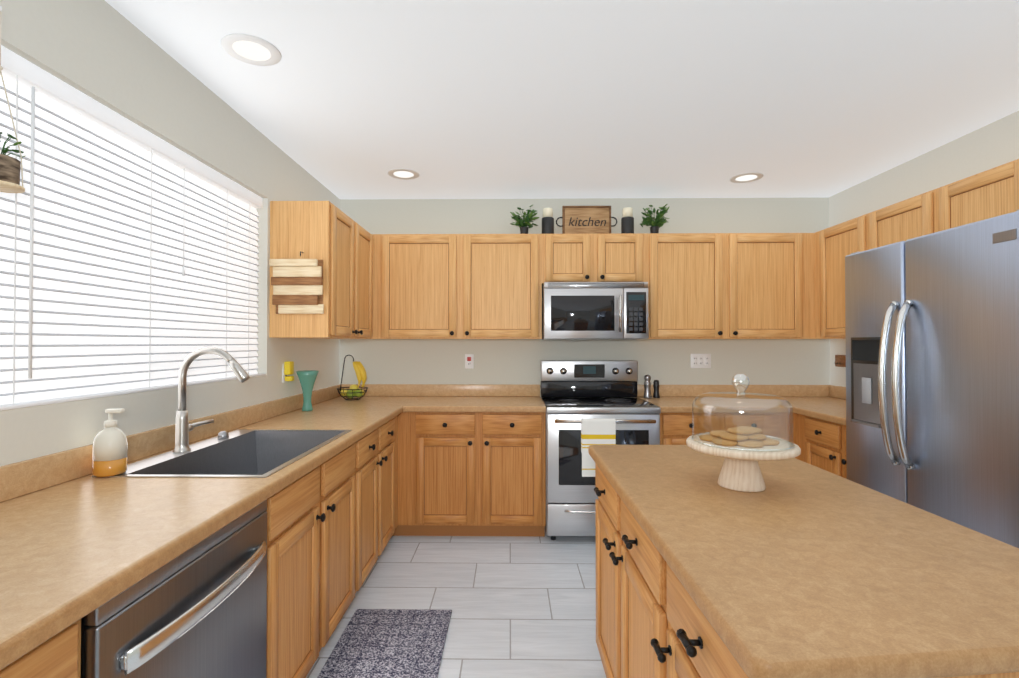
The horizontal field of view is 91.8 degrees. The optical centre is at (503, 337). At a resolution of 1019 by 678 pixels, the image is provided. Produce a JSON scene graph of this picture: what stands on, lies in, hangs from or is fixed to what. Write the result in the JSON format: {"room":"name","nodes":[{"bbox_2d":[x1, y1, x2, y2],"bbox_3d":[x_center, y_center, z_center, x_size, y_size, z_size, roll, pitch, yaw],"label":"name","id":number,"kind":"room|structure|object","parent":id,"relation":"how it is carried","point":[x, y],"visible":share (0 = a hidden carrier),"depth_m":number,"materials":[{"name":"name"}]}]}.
{"room":"kitchen","nodes":[
{"label":"kitchen","id":0,"kind":"room"},
{"bbox_2d":[0,0,339,465],"bbox_3d":[-1.444,0.097,0.850,0.150,2.510,6.300,0,-1,1],"label":"wall","id":1,"kind":"structure","parent":0,"point":[104,53],"depth_m":1.92,"materials":[{"name":"paint"}]},
{"bbox_2d":[0,6,24,192],"bbox_3d":[-1.303,-0.622,1.268,0.119,0.477,0.104,0,-1,1],"label":"hanging planter","id":2,"kind":"object","parent":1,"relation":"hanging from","point":[10,174],"visible":1,"depth_m":1.27,"materials":[{"name":"brown wood"}]},
{"bbox_2d":[0,45,262,404],"bbox_3d":[-1.400,-0.286,2.034,0.086,1.032,1.538,0,-1,1],"label":"window blinds","id":3,"kind":"object","parent":1,"relation":"attached to","point":[129,252],"visible":0.85,"depth_m":1.76,"materials":[{"name":"white plastic"}]},
{"bbox_2d":[0,374,265,410],"bbox_3d":[-1.413,0.202,2.029,0.119,0.012,1.548,0,-1,1],"label":"window sill","id":4,"kind":"structure","parent":1,"relation":"attached to","point":[59,400],"depth_m":1.69,"materials":[{"name":"white paint"}]},
{"bbox_2d":[282,361,293,382],"bbox_3d":[-1.313,0.211,3.027,0.050,0.128,0.070,0,-1,1],"label":"electrical outlet","id":5,"kind":"object","parent":1,"relation":"attached to","point":[287,368],"visible":1,"depth_m":3.00,"materials":[{"name":"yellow plastic"}]},
{"bbox_2d":[269,201,375,338],"bbox_3d":[-1.155,-0.387,3.267,0.358,0.785,0.870,0,-1,1],"label":"upper cabinet","id":6,"kind":"object","parent":1,"relation":"attached to","point":[320,230],"depth_m":2.85,"materials":[{"name":"brown wood"}]},
{"bbox_2d":[269,251,323,313],"bbox_3d":[-1.167,-0.312,2.796,0.290,0.353,0.065,0,-1,1],"label":"cutting boards","id":7,"kind":"object","parent":6,"relation":"hanging from","point":[297,284],"visible":0.96,"depth_m":2.79,"materials":[{"name":"wood"}]},
{"bbox_2d":[306,532,605,677],"bbox_3d":[0.599,1.402,0.806,4.236,0.100,6.600,0,-1,1],"label":"floor","id":8,"kind":"structure","parent":0,"point":[522,606],"depth_m":2.60,"materials":[{"name":"tile"}]},
{"bbox_2d":[0,623,80,677],"bbox_3d":[-1.054,0.912,0.603,0.632,0.874,0.557,0,-1,1],"label":"base cabinet","id":9,"kind":"object","parent":8,"relation":"on","point":[62,658],"depth_m":0.81,"materials":[{"name":"brown wood"}]},
{"bbox_2d":[80,500,266,677],"bbox_3d":[-0.990,0.922,1.199,0.627,0.869,0.624,0,-1,1],"label":"dishwasher","id":10,"kind":"object","parent":8,"relation":"on","point":[198,610],"visible":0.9,"depth_m":1.16,"materials":[{"name":"silver metal"}]},
{"bbox_2d":[267,415,399,622],"bbox_3d":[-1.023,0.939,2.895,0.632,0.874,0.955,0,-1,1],"label":"base cabinet","id":11,"kind":"object","parent":8,"relation":"on","point":[344,487],"depth_m":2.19,"materials":[{"name":"brown wood"}]},
{"bbox_2d":[0,395,419,674],"bbox_3d":[-1.028,0.466,1.629,0.656,0.040,4.718,0,-1,1],"label":"countertop","id":12,"kind":"structure","parent":11,"relation":"on","point":[68,547],"depth_m":1.17,"materials":[{"name":"beige laminate"}]},
{"bbox_2d":[92,409,127,476],"bbox_3d":[-1.273,0.336,1.599,0.089,0.210,0.089,0,-1,1],"label":"soap dispenser","id":13,"kind":"object","parent":12,"relation":"on","point":[110,451],"visible":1,"depth_m":1.57,"materials":[{"name":"white ceramic"}]},
{"bbox_2d":[168,347,249,450],"bbox_3d":[-1.147,0.243,1.987,0.280,0.409,0.167,0,-1,1],"label":"faucet","id":14,"kind":"object","parent":12,"relation":"on","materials":[{"name":"silver metal"}]},
{"bbox_2d":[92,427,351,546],"bbox_3d":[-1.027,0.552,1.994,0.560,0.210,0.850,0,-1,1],"label":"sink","id":15,"kind":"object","parent":12,"relation":"in","point":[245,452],"depth_m":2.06,"materials":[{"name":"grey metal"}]},
{"bbox_2d":[296,370,318,410],"bbox_3d":[-1.237,0.337,3.119,0.136,0.251,0.136,0,-1,1],"label":"vase","id":16,"kind":"object","parent":12,"relation":"on","point":[307,378],"visible":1,"depth_m":3.09,"materials":[{"name":"teal glass"}]},
{"bbox_2d":[337,355,367,399],"bbox_3d":[-1.138,0.301,3.733,0.229,0.338,0.229,0,-1,1],"label":"fruit basket","id":17,"kind":"object","parent":12,"relation":"on","point":[352,391],"visible":1,"depth_m":3.73,"materials":[{"name":"grey metal"}]},
{"bbox_2d":[317,609,451,677],"bbox_3d":[-0.501,1.360,2.047,0.480,0.010,0.850,0,-1,1],"label":"rug","id":18,"kind":"object","parent":8,"relation":"on","point":[390,643],"visible":1,"depth_m":2.17,"materials":[{"name":"grey fabric"}]},
{"bbox_2d":[424,411,545,536],"bbox_3d":[-0.149,0.948,3.656,0.883,0.874,0.628,0,-1,1],"label":"base cabinet","id":19,"kind":"object","parent":8,"relation":"on","point":[485,471],"depth_m":3.35,"materials":[{"name":"brown wood"}]},
{"bbox_2d":[404,395,545,414],"bbox_3d":[-0.190,0.490,3.653,0.965,0.040,0.646,0,-1,1],"label":"countertop","id":20,"kind":"structure","parent":19,"relation":"on","point":[526,404],"depth_m":3.49,"materials":[{"name":"beige laminate"}]},
{"bbox_2d":[540,360,660,539],"bbox_3d":[0.675,0.782,3.591,0.760,1.205,0.736,0,-1,1],"label":"range","id":21,"kind":"object","parent":8,"relation":"on","point":[586,405],"visible":0.79,"depth_m":3.29,"materials":[{"name":"silver metal"}]},
{"bbox_2d":[581,418,615,476],"bbox_3d":[0.625,0.722,3.245,0.220,0.376,0.041,0,-1,1],"label":"towel","id":22,"kind":"object","parent":21,"relation":"hanging from","point":[593,431],"depth_m":3.23,"materials":[{"name":"fabric"}]},
{"bbox_2d":[589,453,747,677],"bbox_3d":[0.698,0.921,1.366,0.722,0.875,1.380,0,-1,1],"label":"kitchen island","id":23,"kind":"object","parent":8,"relation":"on","point":[648,625],"depth_m":1.34,"materials":[{"name":"brown wood"}]},
{"bbox_2d":[588,445,1018,677],"bbox_3d":[0.718,0.463,1.369,0.743,0.040,1.434,0,-1,1],"label":"island countertop","id":24,"kind":"structure","parent":23,"relation":"on","point":[817,572],"depth_m":0.93,"materials":[{"name":"beige laminate"}]},
{"bbox_2d":[686,374,800,491],"bbox_3d":[0.712,0.276,1.478,0.308,0.335,0.308,0,-1,1],"label":"cake stand","id":25,"kind":"object","parent":24,"relation":"on","point":[742,450],"visible":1,"depth_m":1.42,"materials":[{"name":"white ceramic"}]},
{"bbox_2d":[660,415,783,444],"bbox_3d":[1.462,0.948,3.634,0.806,0.874,0.628,0,-1,1],"label":"base cabinet","id":26,"kind":"object","parent":8,"relation":"on","point":[674,429],"depth_m":3.33,"materials":[{"name":"brown wood"}]},
{"bbox_2d":[796,415,846,478],"bbox_3d":[2.277,0.939,2.898,0.633,0.874,0.858,0,-1,1],"label":"base cabinet","id":27,"kind":"object","parent":8,"relation":"on","point":[822,445],"depth_m":3.04,"materials":[{"name":"brown wood"}]},
{"bbox_2d":[636,395,845,414],"bbox_3d":[1.831,0.489,3.625,1.545,0.040,0.646,0,-1,1],"label":"countertop","id":28,"kind":"structure","parent":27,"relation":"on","point":[669,404],"depth_m":3.49,"materials":[{"name":"beige laminate"}]},
{"bbox_2d":[643,375,659,397],"bbox_3d":[1.159,0.380,3.849,0.133,0.182,0.077,0,-1,1],"label":"pepper mill","id":29,"kind":"object","parent":28,"relation":"on","point":[647,386],"visible":0.98,"depth_m":3.83,"materials":[{"name":"silver metal"}]},
{"bbox_2d":[792,407,845,426],"bbox_3d":[2.265,0.481,2.885,0.656,0.040,0.822,0,-1,1],"label":"countertop","id":30,"kind":"structure","parent":27,"relation":"on","point":[829,414],"depth_m":3.09,"materials":[{"name":"beige laminate"}]},
{"bbox_2d":[845,210,1018,547],"bbox_3d":[2.102,0.472,2.012,0.956,1.788,0.906,0,-1,1],"label":"refrigerator","id":31,"kind":"object","parent":8,"relation":"on","point":[932,367],"visible":0.79,"depth_m":1.92,"materials":[{"name":"silver metal"}]},
{"bbox_2d":[105,0,1018,198],"bbox_3d":[0.599,-1.208,0.837,4.236,0.100,6.600,0,-1,1],"label":"ceiling","id":32,"kind":"structure","parent":0,"point":[495,99],"depth_m":2.25,"materials":[{"name":"white paint"}]},
{"bbox_2d":[221,33,281,65],"bbox_3d":[-1.002,-1.142,1.968,0.216,0.006,0.216,0,-1,1],"label":"recessed light","id":33,"kind":"object","parent":32,"relation":"in","point":[251,49],"visible":1,"depth_m":1.96,"materials":[{"name":"white plastic"}]},
{"bbox_2d":[388,168,418,179],"bbox_3d":[-0.687,-1.125,3.407,0.216,0.006,0.216,0,-1,1],"label":"recessed light","id":34,"kind":"object","parent":32,"relation":"in","point":[404,174],"visible":1,"depth_m":3.40,"materials":[{"name":"white plastic"}]},
{"bbox_2d":[730,172,763,182],"bbox_3d":[1.715,-1.124,3.482,0.216,0.006,0.216,0,-1,1],"label":"recessed light","id":35,"kind":"object","parent":32,"relation":"in","point":[747,177],"visible":1,"depth_m":3.47,"materials":[{"name":"white plastic"}]},
{"bbox_2d":[339,198,829,397],"bbox_3d":[0.643,0.134,4.046,4.236,2.510,0.150,0,-1,1],"label":"wall","id":36,"kind":"structure","parent":0,"point":[662,361],"depth_m":3.98,"materials":[{"name":"paint"}]},
{"bbox_2d":[376,234,543,338],"bbox_3d":[-0.349,-0.381,3.831,1.279,0.785,0.316,0,-1,1],"label":"upper cabinet","id":37,"kind":"object","parent":36,"relation":"attached to","point":[429,286],"depth_m":3.68,"materials":[{"name":"brown wood"}]},
{"bbox_2d":[510,205,538,233],"bbox_3d":[0.164,-0.888,3.789,0.225,0.228,0.221,0,-1,1],"label":"plant","id":38,"kind":"object","parent":37,"relation":"on","point":[523,223],"visible":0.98,"depth_m":3.76,"materials":[{"name":"green plant"}]},
{"bbox_2d":[465,354,473,368],"bbox_3d":[-0.273,0.193,3.967,0.070,0.115,0.030,0,-1,1],"label":"electrical outlet","id":39,"kind":"object","parent":36,"relation":"attached to","point":[469,361],"visible":1,"depth_m":3.98,"materials":[{"name":"white plastic"}]},
{"bbox_2d":[544,234,595,281],"bbox_3d":[0.484,-0.588,3.821,0.387,0.370,0.316,0,-1,1],"label":"upper cabinet","id":40,"kind":"object","parent":36,"relation":"attached to","point":[567,257],"depth_m":3.67,"materials":[{"name":"brown wood"}]},
{"bbox_2d":[542,208,553,233],"bbox_3d":[0.342,-0.886,3.787,0.094,0.222,0.094,0,-1,1],"label":"candle","id":41,"kind":"object","parent":40,"relation":"on","point":[547,223],"visible":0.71,"depth_m":3.75,"materials":[{"name":"black wax"}]},
{"bbox_2d":[556,206,616,233],"bbox_3d":[0.648,-0.898,3.829,0.477,0.243,0.028,0,-1,1],"label":"kitchen sign","id":42,"kind":"object","parent":40,"relation":"on","point":[586,219],"visible":0.98,"depth_m":3.82,"materials":[{"name":"brown wood"}]},
{"bbox_2d":[596,233,647,281],"bbox_3d":[0.871,-0.588,3.816,0.387,0.370,0.316,0,-1,1],"label":"upper cabinet","id":43,"kind":"object","parent":36,"relation":"attached to","point":[620,257],"depth_m":3.67,"materials":[{"name":"brown wood"}]},
{"bbox_2d":[542,282,648,338],"bbox_3d":[0.677,-0.194,3.750,0.756,0.415,0.441,0,-1,1],"label":"over-the-range microwave","id":44,"kind":"object","parent":43,"relation":"attached to","point":[595,310],"visible":1,"depth_m":3.57,"materials":[{"name":"silver metal"}]},
{"bbox_2d":[621,207,633,232],"bbox_3d":[0.952,-0.886,3.778,0.094,0.222,0.094,0,-1,1],"label":"candle","id":45,"kind":"object","parent":43,"relation":"on","point":[627,222],"visible":0.73,"depth_m":3.74,"materials":[{"name":"black wax"}]},
{"bbox_2d":[640,204,669,232],"bbox_3d":[1.156,-0.891,3.783,0.234,0.232,0.228,0,-1,1],"label":"plant","id":46,"kind":"object","parent":43,"relation":"on","point":[658,222],"visible":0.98,"depth_m":3.74,"materials":[{"name":"green plant"}]},
{"bbox_2d":[691,354,710,367],"bbox_3d":[1.584,0.188,3.953,0.162,0.115,0.008,0,-1,1],"label":"electrical outlet","id":47,"kind":"object","parent":36,"relation":"attached to","point":[700,360],"visible":1,"depth_m":3.95,"materials":[{"name":"white plastic"}]},
{"bbox_2d":[648,233,807,338],"bbox_3d":[1.687,-0.381,3.803,1.245,0.785,0.316,0,-1,1],"label":"upper cabinet","id":48,"kind":"object","parent":36,"relation":"attached to","point":[701,285],"depth_m":3.65,"materials":[{"name":"brown wood"}]},
{"bbox_2d":[804,232,815,338],"bbox_3d":[2.421,-0.381,3.771,0.368,0.785,0.358,0,-1,1],"label":"filler panel","id":49,"kind":"object","parent":36,"relation":"attached to","point":[809,238],"depth_m":3.66,"materials":[{"name":"brown wood"}]},
{"bbox_2d":[829,111,1018,386],"bbox_3d":[2.642,0.097,0.793,0.150,2.510,6.300,0,-1,1],"label":"wall","id":50,"kind":"structure","parent":0,"point":[989,146],"depth_m":3.02,"materials":[{"name":"paint"}]},
{"bbox_2d":[834,355,845,366],"bbox_3d":[2.590,0.181,3.804,0.034,0.090,0.120,0,-1,1],"label":"hook","id":51,"kind":"object","parent":50,"relation":"attached to","point":[840,360],"visible":0.92,"depth_m":3.80,"materials":[{"name":"brown wood"}]},
{"bbox_2d":[816,190,935,338],"bbox_3d":[2.439,-0.389,3.125,0.316,0.785,1.055,0,-1,1],"label":"upper cabinet","id":52,"kind":"object","parent":50,"relation":"attached to","point":[910,218],"depth_m":3.29,"materials":[{"name":"brown wood"}]},
{"bbox_2d":[932,159,1018,231],"bbox_3d":[2.428,-0.610,2.354,0.316,0.360,0.492,0,-1,1],"label":"upper cabinet","id":53,"kind":"object","parent":50,"relation":"attached to","point":[994,192],"depth_m":2.37,"materials":[{"name":"brown wood"}]}
]}

